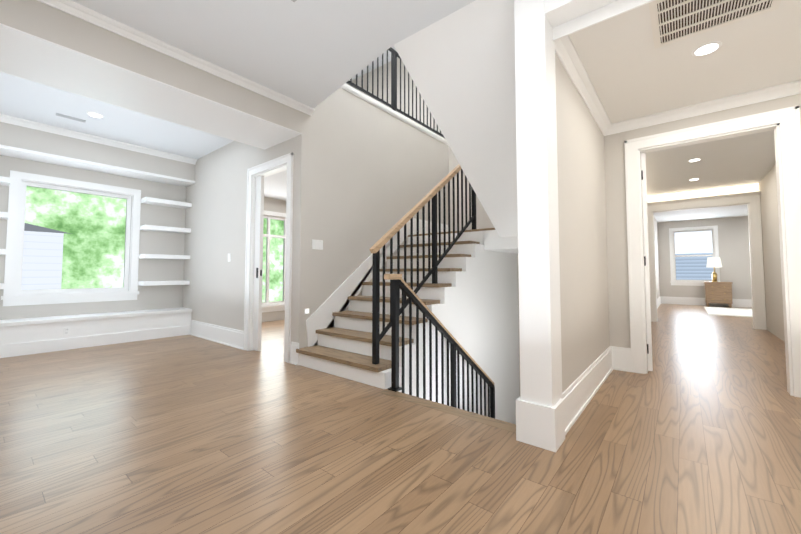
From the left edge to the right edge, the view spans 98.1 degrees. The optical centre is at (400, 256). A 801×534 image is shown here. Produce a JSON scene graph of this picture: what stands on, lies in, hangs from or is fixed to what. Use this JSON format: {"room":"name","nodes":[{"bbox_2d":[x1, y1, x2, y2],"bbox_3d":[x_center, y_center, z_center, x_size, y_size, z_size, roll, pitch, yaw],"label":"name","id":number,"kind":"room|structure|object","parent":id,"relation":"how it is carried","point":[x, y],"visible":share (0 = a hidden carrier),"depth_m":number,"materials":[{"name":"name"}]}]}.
{"room":"stair hall","nodes":[
{"label":"stair hall","id":0,"kind":"room"},
{"bbox_2d":[0,144,194,186],"bbox_3d":[-4.736,-1.366,5.186,0.430,0.040,2.920,-2,-3,39],"label":"trim","id":1,"kind":"structure","parent":0,"point":[16,152],"depth_m":5.18,"materials":[{"name":"white paint"}]},
{"bbox_2d":[0,122,194,180],"bbox_3d":[-4.748,-1.576,5.206,0.400,0.380,2.920,-2,-3,39],"label":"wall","id":2,"kind":"structure","parent":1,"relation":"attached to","point":[12,135],"depth_m":5.11,"materials":[{"name":"beige paint"}]},
{"bbox_2d":[0,114,196,164],"bbox_3d":[-4.562,-1.733,5.061,0.080,0.080,2.920,-2,-3,39],"label":"crown molding","id":3,"kind":"structure","parent":2,"relation":"attached to","point":[60,131],"depth_m":5.08,"materials":[{"name":"white paint"}]},
{"bbox_2d":[0,155,285,321],"bbox_3d":[-3.867,-1.613,6.768,0.200,6.000,6.850,-2,-3,39],"label":"wall","id":4,"kind":"structure","parent":0,"point":[158,296],"depth_m":5.93,"materials":[{"name":"beige paint"}]},
{"bbox_2d":[1,170,140,305],"bbox_3d":[-4.944,-0.223,5.341,0.245,1.850,1.520,-2,-3,39],"label":"alcove window","id":5,"kind":"structure","parent":4,"relation":"in","point":[67,238],"depth_m":5.25,"materials":[{"name":"glass"}]},
{"bbox_2d":[0,176,191,288],"bbox_3d":[-4.786,-0.276,5.176,0.298,1.460,2.916,-2,-3,39],"label":"built-in shelf","id":6,"kind":"object","parent":4,"relation":"attached to","point":[5,181],"visible":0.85,"depth_m":5.87,"materials":[{"name":"white paint"}]},
{"bbox_2d":[0,307,191,357],"bbox_3d":[-4.728,1.091,5.065,0.450,0.440,2.920,-2,-3,39],"label":"window seat","id":7,"kind":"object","parent":4,"relation":"attached to","point":[26,336],"depth_m":5.03,"materials":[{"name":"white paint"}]},
{"bbox_2d":[63,327,69,335],"bbox_3d":[-4.652,1.045,4.844,0.010,0.110,0.070,-2,-3,39],"label":"outlet","id":8,"kind":"object","parent":7,"relation":"attached to","point":[66,330],"visible":1,"depth_m":4.84,"materials":[{"name":"white plastic"}]},
{"bbox_2d":[262,210,285,312],"bbox_3d":[-3.107,0.103,7.585,0.245,2.230,1.620,-2,-3,39],"label":"room window","id":9,"kind":"structure","parent":4,"relation":"in","point":[274,259],"depth_m":7.87,"materials":[{"name":"glass"}]},
{"bbox_2d":[0,23,301,149],"bbox_3d":[-2.438,-1.520,3.321,0.836,0.012,2.920,-2,-3,39],"label":"soffit","id":10,"kind":"structure","parent":0,"point":[28,56],"depth_m":3.17,"materials":[{"name":"white paint"}]},
{"bbox_2d":[0,0,475,158],"bbox_3d":[-1.488,-2.036,2.656,8.700,0.300,3.050,-2,-3,39],"label":"ceiling","id":11,"kind":"structure","parent":0,"point":[313,53],"depth_m":3.07,"materials":[{"name":"paint"}]},
{"bbox_2d":[56,113,85,122],"bbox_3d":[-4.269,-1.795,4.504,0.080,0.008,0.280,-2,-3,39],"label":"ceiling vent","id":12,"kind":"object","parent":11,"relation":"in","point":[70,117],"visible":0.96,"depth_m":4.49,"materials":[{"name":"grey metal"}]},
{"bbox_2d":[86,112,103,117],"bbox_3d":[-3.884,-1.798,4.423,0.174,0.009,0.174,-2,-3,39],"label":"recessed light","id":13,"kind":"object","parent":11,"relation":"in","point":[95,114],"visible":1,"depth_m":4.41,"materials":[{"name":"white paint"}]},
{"bbox_2d":[0,0,301,132],"bbox_3d":[-2.436,-1.690,3.328,0.840,0.328,2.920,-2,-3,39],"label":"ceiling beam","id":14,"kind":"structure","parent":11,"relation":"attached to","point":[46,22],"depth_m":2.91,"materials":[{"name":"beige paint"}]},
{"bbox_2d":[183,112,309,347],"bbox_3d":[-2.547,-0.369,5.319,3.600,3.380,0.120,-2,-3,39],"label":"wall","id":15,"kind":"structure","parent":0,"point":[215,223],"depth_m":5.27,"materials":[{"name":"beige paint"}]},
{"bbox_2d":[243,152,293,362],"bbox_3d":[-1.711,0.016,4.600,1.088,2.544,0.150,-2,-3,39],"label":"door frame","id":16,"kind":"structure","parent":15,"relation":"attached to","point":[276,165],"depth_m":4.79,"materials":[{"name":"white paint"}]},
{"bbox_2d":[264,170,286,200],"bbox_3d":[-1.480,-1.672,6.788,3.480,0.640,3.410,-2,-3,39],"label":"ceiling","id":17,"kind":"structure","parent":0,"point":[275,186],"depth_m":6.73,"materials":[{"name":"paint"}]},
{"bbox_2d":[346,45,397,83],"bbox_3d":[-1.365,-4.804,4.880,6.650,0.200,6.850,-2,-3,39],"label":"ceiling","id":18,"kind":"structure","parent":0,"point":[375,62],"depth_m":8.16,"materials":[{"name":"paint"}]},
{"bbox_2d":[308,87,448,317],"bbox_3d":[-0.021,1.251,5.591,0.120,6.970,3.610,-2,-3,39],"label":"wall","id":19,"kind":"structure","parent":0,"point":[376,174],"depth_m":4.88,"materials":[{"name":"beige paint"}]},
{"bbox_2d":[304,308,309,313],"bbox_3d":[-1.121,0.658,4.166,0.004,0.070,0.070,-2,-3,39],"label":"switch","id":20,"kind":"object","parent":19,"relation":"attached to","point":[306,310],"visible":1,"depth_m":4.17,"materials":[{"name":"white plastic"}]},
{"bbox_2d":[312,239,322,249],"bbox_3d":[-1.026,-0.146,4.314,0.012,0.120,0.160,-2,-3,39],"label":"light switch","id":21,"kind":"object","parent":19,"relation":"attached to","point":[317,244],"visible":1,"depth_m":4.31,"materials":[{"name":"white plastic"}]},
{"bbox_2d":[306,218,447,346],"bbox_3d":[-0.117,0.330,5.404,0.019,1.992,3.390,-2,-3,39],"label":"trim","id":22,"kind":"structure","parent":19,"relation":"attached to","point":[321,316],"depth_m":4.66,"materials":[{"name":"white paint"}]},
{"bbox_2d":[296,241,479,371],"bbox_3d":[-0.046,0.456,4.475,1.295,1.356,2.110,-2,-3,39],"label":"stair treads","id":23,"kind":"object","parent":19,"relation":"attached to","point":[357,360],"visible":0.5,"depth_m":3.98,"materials":[{"name":"brown wood"}]},
{"bbox_2d":[369,164,475,364],"bbox_3d":[0.410,-0.255,4.240,0.065,2.676,2.189,-2,-3,39],"label":"railing","id":24,"kind":"object","parent":23,"relation":"on","point":[378,245],"visible":0.83,"depth_m":4.00,"materials":[{"name":"black metal"}]},
{"bbox_2d":[299,232,477,386],"bbox_3d":[-0.044,0.514,4.503,1.260,1.764,2.100,-2,-3,39],"label":"stair risers","id":25,"kind":"structure","parent":19,"relation":"attached to","point":[364,376],"depth_m":4.22,"materials":[{"name":"white paint"}]},
{"bbox_2d":[341,83,448,145],"bbox_3d":[-0.059,-2.273,5.710,0.160,0.080,3.730,-2,-3,39],"label":"trim","id":26,"kind":"structure","parent":19,"relation":"on","point":[357,93],"depth_m":5.46,"materials":[{"name":"white paint"}]},
{"bbox_2d":[346,47,444,137],"bbox_3d":[-0.059,-2.821,5.659,0.040,1.010,3.250,-2,-3,39],"label":"railing","id":27,"kind":"object","parent":26,"relation":"on","point":[394,56],"visible":0.42,"depth_m":5.58,"materials":[{"name":"black metal"}]},
{"bbox_2d":[347,58,444,138],"bbox_3d":[-0.294,-3.236,8.225,3.600,2.620,0.200,-2,-3,39],"label":"wall","id":28,"kind":"structure","parent":0,"point":[389,88],"depth_m":7.89,"materials":[{"name":"beige paint"}]},
{"bbox_2d":[0,304,800,533],"bbox_3d":[3.264,1.540,6.748,11.100,0.300,16.050,-2,-3,39],"label":"floor","id":29,"kind":"structure","parent":0,"point":[697,430],"depth_m":2.10,"materials":[{"name":"brown wood"}]},
{"bbox_2d":[384,274,494,417],"bbox_3d":[0.578,1.501,3.953,0.100,2.604,2.225,-2,-3,39],"label":"railing","id":30,"kind":"object","parent":29,"relation":"on","point":[398,281],"visible":0.65,"depth_m":3.65,"materials":[{"name":"black metal"}]},
{"bbox_2d":[378,389,515,432],"bbox_3d":[0.357,1.222,2.743,1.340,0.041,0.130,-2,-3,39],"label":"trim","id":31,"kind":"structure","parent":29,"relation":"attached to","point":[497,423],"depth_m":2.68,"materials":[{"name":"brown wood"}]},
{"bbox_2d":[704,282,732,307],"bbox_3d":[10.025,1.197,10.966,0.650,0.780,0.485,-2,-3,39],"label":"dresser","id":32,"kind":"object","parent":29,"relation":"on","point":[718,292],"visible":1,"depth_m":10.79,"materials":[{"name":"brown wood"}]},
{"bbox_2d":[706,257,721,281],"bbox_3d":[9.988,0.421,11.061,0.380,0.780,0.380,-2,-3,39],"label":"table lamp","id":33,"kind":"object","parent":32,"relation":"on","point":[714,262],"visible":1,"depth_m":10.99,"materials":[{"name":"white fabric"}]},
{"bbox_2d":[704,307,752,316],"bbox_3d":[9.725,1.488,9.006,2.720,0.016,2.720,-2,-3,39],"label":"rug","id":34,"kind":"object","parent":29,"relation":"on","point":[736,312],"visible":0.6,"depth_m":9.46,"materials":[{"name":"white fabric"}]},
{"bbox_2d":[377,231,519,423],"bbox_3d":[0.883,2.160,4.503,0.080,5.052,3.390,-2,-3,39],"label":"wall","id":35,"kind":"structure","parent":0,"point":[482,327],"depth_m":4.94,"materials":[{"name":"white paint"}]},
{"bbox_2d":[384,231,483,388],"bbox_3d":[0.506,0.436,4.045,0.015,1.652,2.080,-2,-3,39],"label":"trim","id":36,"kind":"structure","parent":35,"relation":"attached to","point":[444,312],"depth_m":4.08,"materials":[{"name":"white paint"}]},
{"bbox_2d":[394,0,517,236],"bbox_3d":[1.087,-1.217,3.572,1.110,1.850,2.280,-2,-3,39],"label":"wall","id":37,"kind":"structure","parent":0,"point":[459,64],"depth_m":3.18,"materials":[{"name":"white paint"}]},
{"bbox_2d":[448,146,520,395],"bbox_3d":[2.039,0.051,5.945,2.700,9.400,0.150,-2,-3,39],"label":"wall","id":38,"kind":"structure","parent":0,"point":[483,220],"depth_m":6.58,"materials":[{"name":"beige paint"}]},
{"bbox_2d":[413,230,517,253],"bbox_3d":[1.579,-0.202,5.392,2.700,0.270,1.305,-2,-3,39],"label":"trim","id":39,"kind":"structure","parent":38,"relation":"attached to","point":[493,241],"depth_m":4.79,"materials":[{"name":"white paint"}]},
{"bbox_2d":[408,228,495,236],"bbox_3d":[1.578,-0.352,5.397,2.700,0.030,1.310,-2,-3,39],"label":"floor","id":40,"kind":"structure","parent":39,"relation":"on","point":[484,229],"depth_m":5.04,"materials":[{"name":"brown wood"}]},
{"bbox_2d":[555,53,659,392],"bbox_3d":[4.940,0.112,7.251,0.150,9.400,12.860,-2,-3,39],"label":"wall","id":41,"kind":"structure","parent":0,"point":[585,337],"depth_m":2.95,"materials":[{"name":"beige paint"}]},
{"bbox_2d":[190,296,751,434],"bbox_3d":[3.516,1.256,6.556,10.450,0.250,15.650,-2,-3,39],"label":"baseboard","id":42,"kind":"structure","parent":41,"relation":"attached to","point":[580,392],"depth_m":3.82,"materials":[{"name":"white paint"}]},
{"bbox_2d":[514,0,564,451],"bbox_3d":[0.918,-0.359,2.325,0.240,3.080,0.265,-2,-3,39],"label":"column","id":43,"kind":"structure","parent":41,"relation":"attached to","point":[540,412],"depth_m":2.23,"materials":[{"name":"white paint"}]},
{"bbox_2d":[544,0,617,27],"bbox_3d":[1.844,-1.912,1.614,2.225,0.644,0.170,-2,-3,39],"label":"trim","id":44,"kind":"structure","parent":41,"relation":"attached to","point":[558,12],"depth_m":2.21,"materials":[{"name":"white paint"}]},
{"bbox_2d":[554,35,610,135],"bbox_3d":[1.721,-1.476,3.175,0.090,0.090,2.115,-2,-3,39],"label":"crown molding","id":45,"kind":"structure","parent":41,"relation":"attached to","point":[568,57],"depth_m":2.92,"materials":[{"name":"white paint"}]},
{"bbox_2d":[569,0,800,123],"bbox_3d":[2.595,-1.870,2.555,2.250,0.640,2.240,-2,-3,39],"label":"ceiling","id":46,"kind":"structure","parent":0,"point":[632,72],"depth_m":2.75,"materials":[{"name":"paint"}]},
{"bbox_2d":[691,41,721,55],"bbox_3d":[2.281,-1.544,2.590,0.174,0.009,0.174,-2,-3,39],"label":"recessed light","id":47,"kind":"object","parent":46,"relation":"in","point":[706,48],"visible":1,"depth_m":2.57,"materials":[{"name":"white paint"}]},
{"bbox_2d":[649,0,780,48],"bbox_3d":[1.954,-1.564,2.166,0.630,0.008,0.570,-2,-3,39],"label":"ceiling vent","id":48,"kind":"object","parent":46,"relation":"in","point":[673,21],"visible":1,"depth_m":2.25,"materials":[{"name":"silver metal"}]},
{"bbox_2d":[654,205,747,221],"bbox_3d":[9.021,-1.632,8.706,4.450,0.540,5.580,-2,-3,39],"label":"ceiling","id":49,"kind":"structure","parent":0,"point":[715,212],"depth_m":10.39,"materials":[{"name":"paint"}]},
{"bbox_2d":[604,94,800,347],"bbox_3d":[3.264,-0.463,3.313,2.250,3.380,0.120,-2,-3,39],"label":"wall","id":50,"kind":"structure","parent":0,"point":[617,252],"depth_m":3.87,"materials":[{"name":"beige paint"}]},
{"bbox_2d":[605,80,800,135],"bbox_3d":[3.198,-1.471,3.278,2.250,0.090,0.090,-2,-3,39],"label":"crown molding","id":51,"kind":"structure","parent":50,"relation":"attached to","point":[759,95],"depth_m":3.40,"materials":[{"name":"white paint"}]},
{"bbox_2d":[624,105,800,397],"bbox_3d":[3.322,-0.017,3.853,1.366,2.539,1.123,-2,-3,39],"label":"door frame","id":52,"kind":"structure","parent":50,"relation":"attached to","point":[784,124],"depth_m":3.30,"materials":[{"name":"white paint"}]},
{"bbox_2d":[657,216,751,298],"bbox_3d":[10.845,0.042,10.872,4.850,3.080,0.200,-2,-3,39],"label":"wall","id":53,"kind":"structure","parent":0,"point":[733,242],"depth_m":11.13,"materials":[{"name":"beige paint"}]},
{"bbox_2d":[669,225,719,285],"bbox_3d":[9.809,-0.003,11.630,1.290,1.960,0.155,-2,-3,39],"label":"window","id":54,"kind":"structure","parent":53,"relation":"in","point":[692,248],"depth_m":11.67,"materials":[{"name":"white paint"}]},
{"bbox_2d":[647,183,766,327],"bbox_3d":[7.222,-0.167,6.424,4.450,3.080,0.120,-2,-3,39],"label":"wall","id":55,"kind":"structure","parent":0,"point":[719,187],"depth_m":6.96,"materials":[{"name":"beige paint"}]},
{"bbox_2d":[647,191,760,205],"bbox_3d":[6.144,-1.161,7.207,1.850,0.100,0.100,-2,-3,39],"label":"crown molding","id":56,"kind":"structure","parent":55,"relation":"attached to","point":[707,198],"depth_m":7.09,"materials":[{"name":"white paint"}]},
{"bbox_2d":[647,195,766,329],"bbox_3d":[6.210,0.123,7.211,1.818,2.574,0.158,-2,-3,39],"label":"door frame","id":57,"kind":"structure","parent":55,"relation":"attached to","point":[752,203],"depth_m":6.73,"materials":[{"name":"white paint"}]},
{"bbox_2d":[645,130,775,194],"bbox_3d":[4.661,-1.766,5.410,1.850,0.580,4.800,-2,-3,39],"label":"ceiling","id":58,"kind":"structure","parent":0,"point":[743,159],"depth_m":5.56,"materials":[{"name":"paint"}]},
{"bbox_2d":[687,158,701,161],"bbox_3d":[4.508,-1.475,5.328,0.174,0.009,0.174,-2,-3,39],"label":"recessed light","id":59,"kind":"object","parent":58,"relation":"in","point":[694,159],"visible":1,"depth_m":5.32,"materials":[{"name":"white paint"}]},
{"bbox_2d":[647,183,758,202],"bbox_3d":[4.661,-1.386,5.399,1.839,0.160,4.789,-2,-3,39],"label":"light strip","id":60,"kind":"object","parent":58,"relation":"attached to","point":[709,192],"visible":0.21,"depth_m":7.16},
{"bbox_2d":[760,164,784,341],"bbox_3d":[5.437,-0.247,4.707,0.150,3.080,4.800,-2,-3,39],"label":"wall","id":61,"kind":"structure","parent":0,"point":[771,259],"depth_m":5.93,"materials":[{"name":"beige paint"}]},
{"bbox_3d":[-2.436,-0.559,1.261,8.900,3.380,0.200,-2,-3,39],"label":"wall","id":62,"kind":"structure","parent":0,"visible":0},
{"bbox_2d":[37,0,314,115],"bbox_3d":[-2.042,-1.830,3.098,0.070,0.070,3.050,-2,-3,39],"label":"crown molding","id":63,"kind":"structure","parent":62,"relation":"attached to","point":[77,10],"depth_m":3.07,"materials":[{"name":"white paint"}]},
{"bbox_3d":[4.173,-0.502,2.490,0.200,3.380,10.050,-2,-3,39],"label":"wall","id":64,"kind":"structure","parent":0,"visible":0},
{"bbox_2d":[552,0,654,40],"bbox_3d":[1.917,-1.545,1.705,2.249,0.090,0.090,-2,-3,39],"label":"crown molding","id":65,"kind":"structure","parent":64,"relation":"attached to","point":[603,13],"depth_m":2.20,"materials":[{"name":"white paint"}]}
]}

